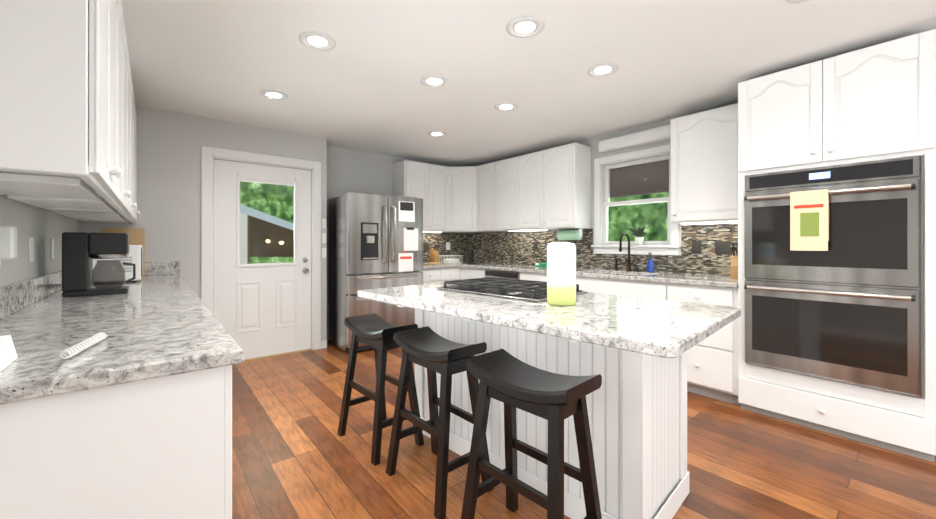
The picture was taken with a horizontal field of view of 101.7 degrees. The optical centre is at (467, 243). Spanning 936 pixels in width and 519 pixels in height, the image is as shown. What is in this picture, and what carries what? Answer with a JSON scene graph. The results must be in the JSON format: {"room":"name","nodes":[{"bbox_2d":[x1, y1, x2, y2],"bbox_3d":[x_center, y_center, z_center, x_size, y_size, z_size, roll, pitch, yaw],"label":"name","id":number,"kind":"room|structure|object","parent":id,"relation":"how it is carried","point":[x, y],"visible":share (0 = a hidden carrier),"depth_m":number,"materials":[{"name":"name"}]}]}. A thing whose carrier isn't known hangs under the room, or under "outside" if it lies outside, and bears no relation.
{"room":"kitchen","nodes":[
{"label":"kitchen","id":0,"kind":"room"},
{"bbox_2d":[0,195,81,286],"bbox_3d":[-0.776,-0.012,0.115,0.120,2.440,7.800,0,0,-39],"label":"wall","id":1,"kind":"structure","parent":0,"point":[41,226],"depth_m":1.89,"materials":[{"name":"paint"}]},
{"bbox_2d":[0,225,16,265],"bbox_3d":[-1.777,0.009,1.464,0.049,0.160,0.075,0,0,-39],"label":"outlet","id":2,"kind":"object","parent":1,"relation":"attached to","point":[8,241],"depth_m":1.45,"materials":[{"name":"white plastic"}]},
{"bbox_2d":[0,270,61,316],"bbox_3d":[-2.144,0.227,1.889,0.020,0.115,3.278,0,0,-39],"label":"backsplash","id":3,"kind":"structure","parent":1,"relation":"attached to","point":[14,296],"depth_m":1.73,"materials":[{"name":"white stone"}]},
{"bbox_2d":[29,237,33,261],"bbox_3d":[-2.130,0.029,1.860,0.006,0.120,0.075,0,0,-39],"label":"outlet","id":4,"kind":"object","parent":1,"relation":"attached to","point":[31,240],"depth_m":1.85,"materials":[{"name":"white plastic"}]},
{"bbox_2d":[50,239,53,258],"bbox_3d":[-2.448,0.029,2.246,0.006,0.120,0.075,0,0,-39],"label":"outlet","id":5,"kind":"object","parent":1,"relation":"attached to","point":[52,240],"depth_m":2.23,"materials":[{"name":"white plastic"}]},
{"bbox_2d":[0,0,123,199],"bbox_3d":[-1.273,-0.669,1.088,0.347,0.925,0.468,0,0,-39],"label":"upper cabinet","id":6,"kind":"object","parent":1,"relation":"attached to","point":[68,130],"depth_m":0.98,"materials":[{"name":"white wood"}]},
{"bbox_2d":[7,26,127,207],"bbox_3d":[-1.749,-0.668,1.667,0.347,0.925,0.482,0,0,-39],"label":"upper cabinet","id":7,"kind":"object","parent":1,"relation":"attached to","point":[25,199],"depth_m":1.89,"materials":[{"name":"white wood"}]},
{"bbox_2d":[32,55,131,211],"bbox_3d":[-1.989,-0.668,1.959,0.347,0.925,0.482,0,0,-39],"label":"upper cabinet","id":8,"kind":"object","parent":1,"relation":"attached to","point":[87,207],"depth_m":2.25,"materials":[{"name":"white wood"}]},
{"bbox_2d":[44,84,135,215],"bbox_3d":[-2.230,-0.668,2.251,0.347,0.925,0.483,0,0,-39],"label":"upper cabinet","id":9,"kind":"object","parent":1,"relation":"attached to","point":[133,213],"depth_m":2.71,"materials":[{"name":"white wood"}]},
{"bbox_2d":[56,212,135,219],"bbox_3d":[-2.471,-0.668,2.543,0.347,0.925,0.482,0,0,-39],"label":"upper cabinet","id":10,"kind":"object","parent":1,"relation":"attached to","point":[62,213],"depth_m":2.34,"materials":[{"name":"white wood"}]},
{"bbox_2d":[68,113,139,219],"bbox_3d":[-2.711,-0.668,2.835,0.347,0.925,0.483,0,0,-39],"label":"upper cabinet","id":11,"kind":"object","parent":1,"relation":"attached to","point":[137,212],"depth_m":2.81,"materials":[{"name":"white wood"}]},
{"bbox_2d":[116,220,136,223],"bbox_3d":[-2.936,-0.668,3.108,0.347,0.925,0.432,0,0,-39],"label":"upper cabinet","id":12,"kind":"object","parent":1,"relation":"attached to","point":[117,221],"depth_m":3.13,"materials":[{"name":"white wood"}]},
{"bbox_2d":[321,340,326,348],"bbox_3d":[0.926,1.164,1.594,4.390,0.090,7.680,0,0,-39],"label":"baseboard","id":13,"kind":"structure","parent":1,"relation":"attached to","point":[324,344],"depth_m":4.42,"materials":[{"name":"white wood"}]},
{"bbox_2d":[82,105,326,340],"bbox_3d":[-2.615,-0.009,3.938,2.140,2.440,0.440,0,0,-39],"label":"wall","id":14,"kind":"structure","parent":0,"point":[170,144],"depth_m":3.60,"materials":[{"name":"paint"}]},
{"bbox_2d":[142,261,179,276],"bbox_3d":[-2.950,0.223,3.362,0.648,0.125,0.021,0,0,-39],"label":"backsplash","id":15,"kind":"structure","parent":14,"relation":"attached to","point":[152,269],"depth_m":3.47,"materials":[{"name":"white stone"}]},
{"bbox_2d":[201,146,321,361],"bbox_3d":[-2.187,0.133,4.102,1.140,2.155,0.190,0,0,-39],"label":"door frame","id":16,"kind":"structure","parent":14,"relation":"attached to","point":[209,155],"depth_m":3.99,"materials":[{"name":"white wood"}]},
{"bbox_2d":[214,159,310,359],"bbox_3d":[-2.146,0.178,4.052,0.930,2.034,0.110,0,0,-39],"label":"exterior door","id":17,"kind":"structure","parent":14,"relation":"in","point":[262,309],"depth_m":4.03,"materials":[{"name":"painted wood"},{"name":"glass"},{"name":"metal"}]},
{"bbox_2d":[322,248,325,257],"bbox_3d":[-1.668,0.103,4.424,0.050,0.115,0.011,0,0,-39],"label":"switch plate","id":18,"kind":"object","parent":14,"relation":"attached to","point":[323,249],"depth_m":4.42,"materials":[{"name":"white plastic"}]},
{"bbox_2d":[322,233,325,242],"bbox_3d":[-1.668,-0.067,4.424,0.050,0.115,0.011,0,0,-39],"label":"switch plate","id":19,"kind":"object","parent":14,"relation":"attached to","point":[323,238],"depth_m":4.42,"materials":[{"name":"white plastic"}]},
{"bbox_2d":[322,218,325,228],"bbox_3d":[-1.668,-0.237,4.424,0.050,0.115,0.011,0,0,-39],"label":"switch plate","id":20,"kind":"object","parent":14,"relation":"attached to","point":[323,220],"depth_m":4.42,"materials":[{"name":"white plastic"}]},
{"bbox_2d":[240,204,293,263],"bbox_3d":[-4.076,0.038,7.696,1.408,1.950,1.088,0,0,-39],"label":"shed","id":21,"kind":"object","parent":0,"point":[279,244],"depth_m":7.69,"materials":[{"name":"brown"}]},
{"bbox_2d":[327,146,454,232],"bbox_3d":[-0.929,-0.009,5.533,2.490,2.440,0.120,0,0,-39],"label":"wall","id":22,"kind":"structure","parent":0,"point":[349,170],"depth_m":5.03,"materials":[{"name":"paint"}]},
{"bbox_2d":[393,160,432,230],"bbox_3d":[-0.773,-0.654,5.348,0.424,0.950,0.361,0,0,-39],"label":"upper cabinet","id":23,"kind":"object","parent":22,"relation":"attached to","point":[410,178],"depth_m":5.27,"materials":[{"name":"white wood"}]},
{"bbox_2d":[425,165,444,231],"bbox_3d":[-0.521,-0.654,5.555,0.435,0.950,0.361,0,0,-39],"label":"upper cabinet","id":24,"kind":"object","parent":22,"relation":"attached to","point":[438,171],"depth_m":5.46,"materials":[{"name":"white wood"}]},
{"bbox_2d":[423,232,466,262],"bbox_3d":[-0.549,0.054,5.763,1.350,0.463,0.007,0,0,-39],"label":"backsplash","id":25,"kind":"structure","parent":22,"relation":"attached to","point":[458,241],"depth_m":5.93,"materials":[{"name":"tile"}]},
{"bbox_2d":[424,242,428,249],"bbox_3d":[-0.618,0.034,5.697,0.080,0.115,0.005,0,0,-39],"label":"outlet","id":26,"kind":"object","parent":25,"relation":"attached to","point":[426,244],"depth_m":5.69,"materials":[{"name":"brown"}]},
{"bbox_2d":[446,242,449,249],"bbox_3d":[-0.309,0.034,5.951,0.080,0.115,0.005,0,0,-39],"label":"outlet","id":27,"kind":"object","parent":25,"relation":"attached to","point":[447,243],"depth_m":5.95,"materials":[{"name":"grey plastic"}]},
{"bbox_2d":[121,0,935,166],"bbox_3d":[0.825,-1.261,1.719,4.630,0.060,8.240,0,0,-39],"label":"ceiling","id":28,"kind":"structure","parent":0,"point":[360,86],"depth_m":2.56,"materials":[{"name":"paint"}]},
{"bbox_2d":[260,90,287,99],"bbox_3d":[-1.598,-1.224,3.144,0.210,0.009,0.210,0,0,-39],"label":"recessed light","id":29,"kind":"object","parent":28,"relation":"in","point":[273,94],"visible":1,"depth_m":3.13,"materials":[{"name":"white"}]},
{"bbox_2d":[299,31,335,50],"bbox_3d":[-0.912,-1.225,2.310,0.210,0.009,0.210,0,0,-39],"label":"recessed light","id":30,"kind":"object","parent":28,"relation":"in","point":[317,41],"visible":1,"depth_m":2.30,"materials":[{"name":"white"}]},
{"bbox_2d":[421,75,447,86],"bbox_3d":[-0.253,-1.225,2.878,0.210,0.009,0.210,0,0,-39],"label":"recessed light","id":31,"kind":"object","parent":28,"relation":"in","point":[434,81],"visible":1,"depth_m":2.87,"materials":[{"name":"white"}]},
{"bbox_2d":[427,131,445,136],"bbox_3d":[-0.347,-1.224,4.251,0.210,0.009,0.210,0,0,-39],"label":"recessed light","id":32,"kind":"object","parent":28,"relation":"in","point":[436,133],"visible":0.98,"depth_m":4.23,"materials":[{"name":"white"}]},
{"bbox_2d":[494,103,517,110],"bbox_3d":[0.340,-1.224,3.417,0.210,0.009,0.210,0,0,-39],"label":"recessed light","id":33,"kind":"object","parent":28,"relation":"in","point":[505,106],"visible":1,"depth_m":3.41,"materials":[{"name":"white"}]},
{"bbox_2d":[507,16,543,37],"bbox_3d":[0.324,-1.225,2.162,0.210,0.009,0.210,0,0,-39],"label":"recessed light","id":34,"kind":"object","parent":28,"relation":"in","point":[525,26],"visible":1,"depth_m":2.15,"materials":[{"name":"white"}]},
{"bbox_2d":[587,63,618,76],"bbox_3d":[0.951,-1.225,2.690,0.210,0.009,0.210,0,0,-39],"label":"recessed light","id":35,"kind":"object","parent":28,"relation":"in","point":[602,69],"visible":1,"depth_m":2.68,"materials":[{"name":"white"}]},
{"bbox_2d":[785,0,809,2],"bbox_3d":[1.657,-1.225,1.833,0.210,0.009,0.210,0,0,-39],"label":"recessed light","id":36,"kind":"object","parent":28,"relation":"in","point":[794,1],"visible":1,"depth_m":1.92,"materials":[{"name":"white"}]},
{"bbox_2d":[232,342,935,518],"bbox_3d":[0.825,1.234,1.717,4.630,0.050,8.240,0,0,-39],"label":"floor","id":37,"kind":"structure","parent":0,"point":[295,455],"depth_m":2.08,"materials":[{"name":"brown wood"}]},
{"bbox_2d":[0,369,231,518],"bbox_3d":[-1.064,0.766,1.055,0.628,0.885,0.575,0,0,-39],"label":"base cabinet","id":38,"kind":"object","parent":37,"relation":"on","point":[129,416],"depth_m":0.90,"materials":[{"name":"white wood"}]},
{"bbox_2d":[0,273,243,408],"bbox_3d":[-1.906,0.304,2.098,0.654,0.040,3.300,0,0,-39],"label":"countertop","id":39,"kind":"structure","parent":38,"relation":"on","point":[161,328],"depth_m":1.11,"materials":[{"name":"white stone"}]},
{"bbox_2d":[0,335,17,371],"bbox_3d":[-1.108,0.234,0.852,0.105,0.097,0.160,0,0,-39],"label":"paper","id":40,"kind":"object","parent":39,"relation":"on","point":[8,355],"visible":1,"depth_m":0.90,"materials":[{"name":"white paper"}]},
{"bbox_2d":[59,332,107,358],"bbox_3d":[-1.020,0.268,1.018,0.025,0.024,0.230,0,0,-27],"label":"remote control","id":41,"kind":"object","parent":39,"relation":"on","point":[77,348],"visible":0.98,"depth_m":0.99,"materials":[{"name":"white plastic"}]},
{"bbox_2d":[62,232,135,297],"bbox_3d":[-2.086,0.111,2.171,0.291,0.345,0.200,0,0,-39],"label":"coffee maker","id":42,"kind":"object","parent":39,"relation":"on","point":[81,275],"visible":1,"depth_m":2.10,"materials":[{"name":"black plastic"}]},
{"bbox_2d":[93,245,142,281],"bbox_3d":[-2.716,0.146,2.908,0.354,0.275,0.482,0,0,-39],"label":"toaster","id":43,"kind":"object","parent":39,"relation":"on","point":[135,256],"visible":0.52,"depth_m":2.81,"materials":[{"name":"white plastic"}]},
{"bbox_2d":[101,228,144,275],"bbox_3d":[-2.990,0.074,3.308,0.280,0.420,0.044,0,0,-39],"label":"cutting board","id":44,"kind":"object","parent":39,"relation":"on","point":[136,236],"visible":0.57,"depth_m":3.35,"materials":[{"name":"brown wood"}]},
{"bbox_2d":[327,192,422,352],"bbox_3d":[-1.143,0.316,4.697,0.958,1.790,0.837,0,0,-39],"label":"fridge","id":45,"kind":"object","parent":37,"relation":"on","point":[374,241],"visible":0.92,"depth_m":4.37,"materials":[{"name":"silver metal"}]},
{"bbox_2d":[337,313,423,465],"bbox_3d":[-0.548,0.842,2.362,0.332,0.735,0.474,0,0,-43],"label":"stool","id":46,"kind":"object","parent":37,"relation":"on","point":[375,331],"visible":0.83,"depth_m":2.29,"materials":[{"name":"black wood"}]},
{"bbox_2d":[420,270,435,283],"bbox_3d":[-0.692,0.769,5.248,0.429,0.884,0.618,0,0,-39],"label":"base cabinet","id":47,"kind":"object","parent":37,"relation":"on","point":[429,276],"depth_m":5.00,"materials":[{"name":"white wood"}]},
{"bbox_2d":[386,326,493,518],"bbox_3d":[-0.154,0.842,1.947,0.348,0.735,0.485,0,0,-39],"label":"stool","id":48,"kind":"object","parent":37,"relation":"on","point":[430,350],"visible":0.94,"depth_m":1.87,"materials":[{"name":"black wood"}]},
{"bbox_2d":[436,266,459,282],"bbox_3d":[-0.431,0.769,5.429,0.411,0.884,0.671,0,0,-39],"label":"base cabinet","id":49,"kind":"object","parent":37,"relation":"on","point":[443,273],"depth_m":5.19,"materials":[{"name":"white wood"}]},
{"bbox_2d":[423,262,467,269],"bbox_3d":[-0.337,0.307,5.522,1.329,0.040,0.631,0,0,-39],"label":"countertop","id":50,"kind":"structure","parent":49,"relation":"on","point":[429,266],"depth_m":5.22,"materials":[{"name":"white stone"}]},
{"bbox_2d":[423,262,441,264],"bbox_3d":[-0.603,0.276,5.348,0.460,0.018,0.160,0,0,-39],"label":"tray","id":51,"kind":"object","parent":50,"relation":"on","point":[432,263],"visible":0.52,"depth_m":5.36,"materials":[{"name":"brown wood"}]},
{"bbox_2d":[430,244,438,261],"bbox_3d":[-0.489,0.146,5.635,0.090,0.279,0.142,0,0,-39],"label":"knife block","id":52,"kind":"object","parent":50,"relation":"on","point":[434,255],"visible":0.94,"depth_m":5.60,"materials":[{"name":"brown wood"}]},
{"bbox_2d":[439,255,462,262],"bbox_3d":[-0.256,0.228,5.736,0.298,0.115,0.228,0,0,-39],"label":"basket","id":53,"kind":"object","parent":50,"relation":"on","point":[452,260],"visible":1,"depth_m":5.69,"materials":[{"name":"white"}]},
{"bbox_2d":[467,249,473,262],"bbox_3d":[0.032,0.180,5.663,0.104,0.210,0.104,0,0,-39],"label":"grinder","id":54,"kind":"object","parent":50,"relation":"on","point":[470,253],"visible":1,"depth_m":5.62,"materials":[{"name":"black plastic"}]},
{"bbox_2d":[460,266,483,279],"bbox_3d":[0.269,0.769,5.316,0.671,0.884,0.516,0,0,-39],"label":"base cabinet","id":55,"kind":"object","parent":37,"relation":"on","point":[466,272],"depth_m":5.14,"materials":[{"name":"white wood"}]},
{"bbox_2d":[484,270,515,278],"bbox_3d":[0.626,0.769,4.920,0.624,0.884,0.666,0,0,-39],"label":"dishwasher","id":56,"kind":"object","parent":37,"relation":"on","point":[510,274],"depth_m":4.69,"materials":[{"name":"metal"}]},
{"bbox_2d":[461,349,601,518],"bbox_3d":[0.241,0.842,1.483,0.332,0.735,0.474,0,0,-43],"label":"stool","id":57,"kind":"object","parent":37,"relation":"on","point":[513,383],"visible":1,"depth_m":1.42,"materials":[{"name":"black wood"}]},
{"bbox_2d":[516,274,546,281],"bbox_3d":[1.050,0.768,4.405,0.624,0.884,0.668,0,0,-39],"label":"base cabinet","id":58,"kind":"object","parent":37,"relation":"on","point":[534,277],"depth_m":4.31,"materials":[{"name":"white wood"}]},
{"bbox_2d":[415,313,689,518],"bbox_3d":[0.285,0.767,2.114,0.892,0.885,1.515,0,0,-39],"label":"kitchen island","id":59,"kind":"object","parent":37,"relation":"on","point":[638,421],"depth_m":1.68,"materials":[{"name":"white wood"}]},
{"bbox_2d":[358,278,740,372],"bbox_3d":[0.273,0.304,2.020,1.084,0.040,1.862,0,0,-39],"label":"island countertop","id":60,"kind":"structure","parent":59,"relation":"on","point":[643,335],"depth_m":1.63,"materials":[{"name":"white stone"}]},
{"bbox_2d":[547,242,575,305],"bbox_3d":[0.441,0.137,1.800,0.133,0.292,0.133,0,0,-39],"label":"paper towel","id":61,"kind":"object","parent":60,"relation":"on","point":[561,273],"visible":1,"depth_m":1.74,"materials":[{"name":"white paper"}]},
{"bbox_2d":[576,278,655,298],"bbox_3d":[1.559,0.768,3.786,0.624,0.884,1.050,0,0,-39],"label":"base cabinet","id":62,"kind":"object","parent":37,"relation":"on","point":[612,286],"depth_m":3.52,"materials":[{"name":"white wood"}]},
{"bbox_2d":[656,282,740,405],"bbox_3d":[2.035,0.768,3.208,0.624,0.884,0.561,0,0,-39],"label":"base cabinet","id":63,"kind":"object","parent":37,"relation":"on","point":[712,365],"depth_m":2.93,"materials":[{"name":"white wood"}]},
{"bbox_2d":[468,262,737,289],"bbox_3d":[1.169,0.306,4.242,0.631,0.040,3.259,0,0,-39],"label":"countertop","id":64,"kind":"structure","parent":63,"relation":"on","point":[729,283],"depth_m":3.45,"materials":[{"name":"white stone"}]},
{"bbox_2d":[534,263,546,266],"bbox_3d":[0.933,0.263,4.851,0.100,0.045,0.180,0,0,-39],"label":"sponge caddy","id":65,"kind":"object","parent":64,"relation":"on","point":[541,264],"visible":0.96,"depth_m":4.81,"materials":[{"name":"green plastic"}]},
{"bbox_2d":[596,270,603,273],"bbox_3d":[1.502,0.411,3.829,0.464,0.195,0.724,0,0,-39],"label":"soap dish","id":66,"kind":"object","parent":64,"relation":"in","point":[597,271],"depth_m":4.21,"materials":[{"name":"white ceramic"}]},
{"bbox_2d":[614,233,635,270],"bbox_3d":[1.593,0.087,3.959,0.216,0.396,0.236,0,0,-39],"label":"faucet","id":67,"kind":"object","parent":64,"relation":"on","point":[629,263],"visible":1,"depth_m":3.96,"materials":[{"name":"black metal"}]},
{"bbox_2d":[647,253,653,272],"bbox_3d":[1.824,0.187,3.810,0.072,0.195,0.062,0,0,-39],"label":"soap bottle","id":68,"kind":"object","parent":64,"relation":"on","point":[650,265],"visible":1,"depth_m":3.79,"materials":[{"name":"blue plastic"}]},
{"bbox_2d":[730,241,737,277],"bbox_3d":[2.262,0.132,3.185,0.166,0.305,0.090,0,0,-39],"label":"knife block","id":69,"kind":"object","parent":64,"relation":"on","point":[734,266],"visible":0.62,"depth_m":3.17,"materials":[{"name":"brown wood"}]},
{"bbox_2d":[738,29,935,461],"bbox_3d":[2.470,0.017,2.602,0.724,2.385,0.922,0,0,-39],"label":"tall cabinet","id":70,"kind":"object","parent":37,"relation":"on","point":[838,337],"visible":0.98,"depth_m":2.33,"materials":[{"name":"white wood"}]},
{"bbox_2d":[790,189,828,250],"bbox_3d":[2.167,-0.147,2.421,0.040,0.380,0.180,0,0,-39],"label":"hanging towel","id":71,"kind":"object","parent":70,"relation":"hanging from","point":[809,220],"visible":1,"depth_m":2.40,"materials":[{"name":"beige fabric"}]},
{"bbox_2d":[479,103,735,275],"bbox_3d":[2.566,-0.010,3.151,0.120,2.440,8.000,0,0,-39],"label":"wall","id":72,"kind":"structure","parent":0,"point":[592,143],"depth_m":4.25,"materials":[{"name":"paint"}]},
{"bbox_2d":[445,166,492,232],"bbox_3d":[-0.067,-0.653,5.735,0.661,0.950,0.661,0,0,-39],"label":"upper cabinet","id":73,"kind":"object","parent":72,"relation":"attached to","point":[460,182],"depth_m":5.54,"materials":[{"name":"white wood"}]},
{"bbox_2d":[477,163,488,230],"bbox_3d":[0.355,-0.654,5.441,0.382,0.950,0.497,0,0,-39],"label":"upper cabinet","id":74,"kind":"object","parent":72,"relation":"attached to","point":[482,170],"depth_m":5.40,"materials":[{"name":"white wood"}]},
{"bbox_2d":[489,159,508,230],"bbox_3d":[0.612,-0.654,5.130,0.382,0.950,0.518,0,0,-39],"label":"upper cabinet","id":75,"kind":"object","parent":72,"relation":"attached to","point":[498,170],"depth_m":5.14,"materials":[{"name":"white wood"}]},
{"bbox_2d":[509,152,536,230],"bbox_3d":[0.875,-0.654,4.810,0.382,0.950,0.518,0,0,-39],"label":"upper cabinet","id":76,"kind":"object","parent":72,"relation":"attached to","point":[523,168],"depth_m":4.81,"materials":[{"name":"white wood"}]},
{"bbox_2d":[509,230,547,231],"bbox_3d":[0.775,-0.172,4.980,0.080,0.010,0.600,0,0,-39],"label":"under-cabinet light","id":77,"kind":"object","parent":76,"relation":"attached to","point":[528,230],"visible":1,"depth_m":4.92,"materials":[{"name":"white plastic"}]},
{"bbox_2d":[537,143,590,229],"bbox_3d":[1.128,-0.654,4.503,0.382,0.950,0.486,0,0,-39],"label":"upper cabinet","id":78,"kind":"object","parent":72,"relation":"attached to","point":[548,189],"depth_m":4.38,"materials":[{"name":"white wood"}]},
{"bbox_2d":[557,228,582,239],"bbox_3d":[1.192,-0.111,4.474,0.124,0.135,0.308,0,0,-39],"label":"paper towel roll","id":79,"kind":"object","parent":78,"relation":"attached to","point":[569,234],"visible":0.98,"depth_m":4.41,"materials":[{"name":"green paper"}]},
{"bbox_2d":[467,223,737,275],"bbox_3d":[1.213,0.053,4.693,0.008,0.463,3.899,0,0,-39],"label":"backsplash","id":80,"kind":"structure","parent":72,"relation":"attached to","point":[508,247],"depth_m":4.27,"materials":[{"name":"tile"}]},
{"bbox_2d":[533,242,537,250],"bbox_3d":[0.897,0.034,5.067,0.005,0.115,0.080,0,0,-39],"label":"outlet","id":81,"kind":"object","parent":80,"relation":"attached to","point":[535,244],"depth_m":5.06,"materials":[{"name":"grey plastic"}]},
{"bbox_2d":[692,241,700,253],"bbox_3d":[2.136,0.033,3.561,0.005,0.115,0.080,0,0,-39],"label":"outlet","id":82,"kind":"object","parent":80,"relation":"attached to","point":[696,245],"depth_m":3.56,"materials":[{"name":"grey plastic"}]},
{"bbox_2d":[715,241,732,253],"bbox_3d":[2.276,0.033,3.391,0.005,0.115,0.140,0,0,-39],"label":"outlet","id":83,"kind":"object","parent":80,"relation":"attached to","point":[722,247],"depth_m":3.39,"materials":[{"name":"grey plastic"}]},
{"bbox_2d":[598,124,669,152],"bbox_3d":[1.753,-1.087,3.950,0.119,0.125,0.855,0,0,-39],"label":"valance box","id":84,"kind":"object","parent":72,"relation":"attached to","point":[651,135],"visible":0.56,"depth_m":3.91,"materials":[{"name":"white wood"}]},
{"bbox_2d":[591,144,680,254],"bbox_3d":[1.779,-0.434,4.064,0.175,1.090,0.950,0,0,-39],"label":"window","id":85,"kind":"structure","parent":72,"relation":"in","point":[644,176],"depth_m":4.11,"materials":[{"name":"white wood"}]},
{"bbox_2d":[627,226,646,244],"bbox_3d":[1.779,-0.089,3.981,0.090,0.196,0.225,0,0,-39],"label":"plant","id":86,"kind":"object","parent":85,"relation":"on","point":[639,233],"visible":1,"depth_m":3.95,"materials":[{"name":"green plant"}]},
{"bbox_2d":[670,103,737,223],"bbox_3d":[2.139,-0.660,3.317,0.328,0.940,0.600,0,0,-39],"label":"upper cabinet","id":87,"kind":"object","parent":72,"relation":"attached to","point":[703,145],"depth_m":3.23,"materials":[{"name":"white wood"}]},
{"bbox_2d":[681,221,737,224],"bbox_3d":[2.142,-0.182,3.320,0.080,0.012,0.500,0,0,-39],"label":"under-cabinet light","id":88,"kind":"object","parent":87,"relation":"attached to","point":[709,223],"visible":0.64,"depth_m":3.31,"materials":[{"name":"white plastic"}]},
{"label":"outside","id":89,"kind":"structure","parent":0,"visible":0},
{"bbox_2d":[240,182,668,263],"bbox_3d":[-1.906,-2.039,4.652,15.000,9.500,14.000,0,0,-39],"label":"trees","id":90,"kind":"object","parent":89,"point":[265,189],"depth_m":8.58,"materials":[{"name":"green plant"}]}
]}

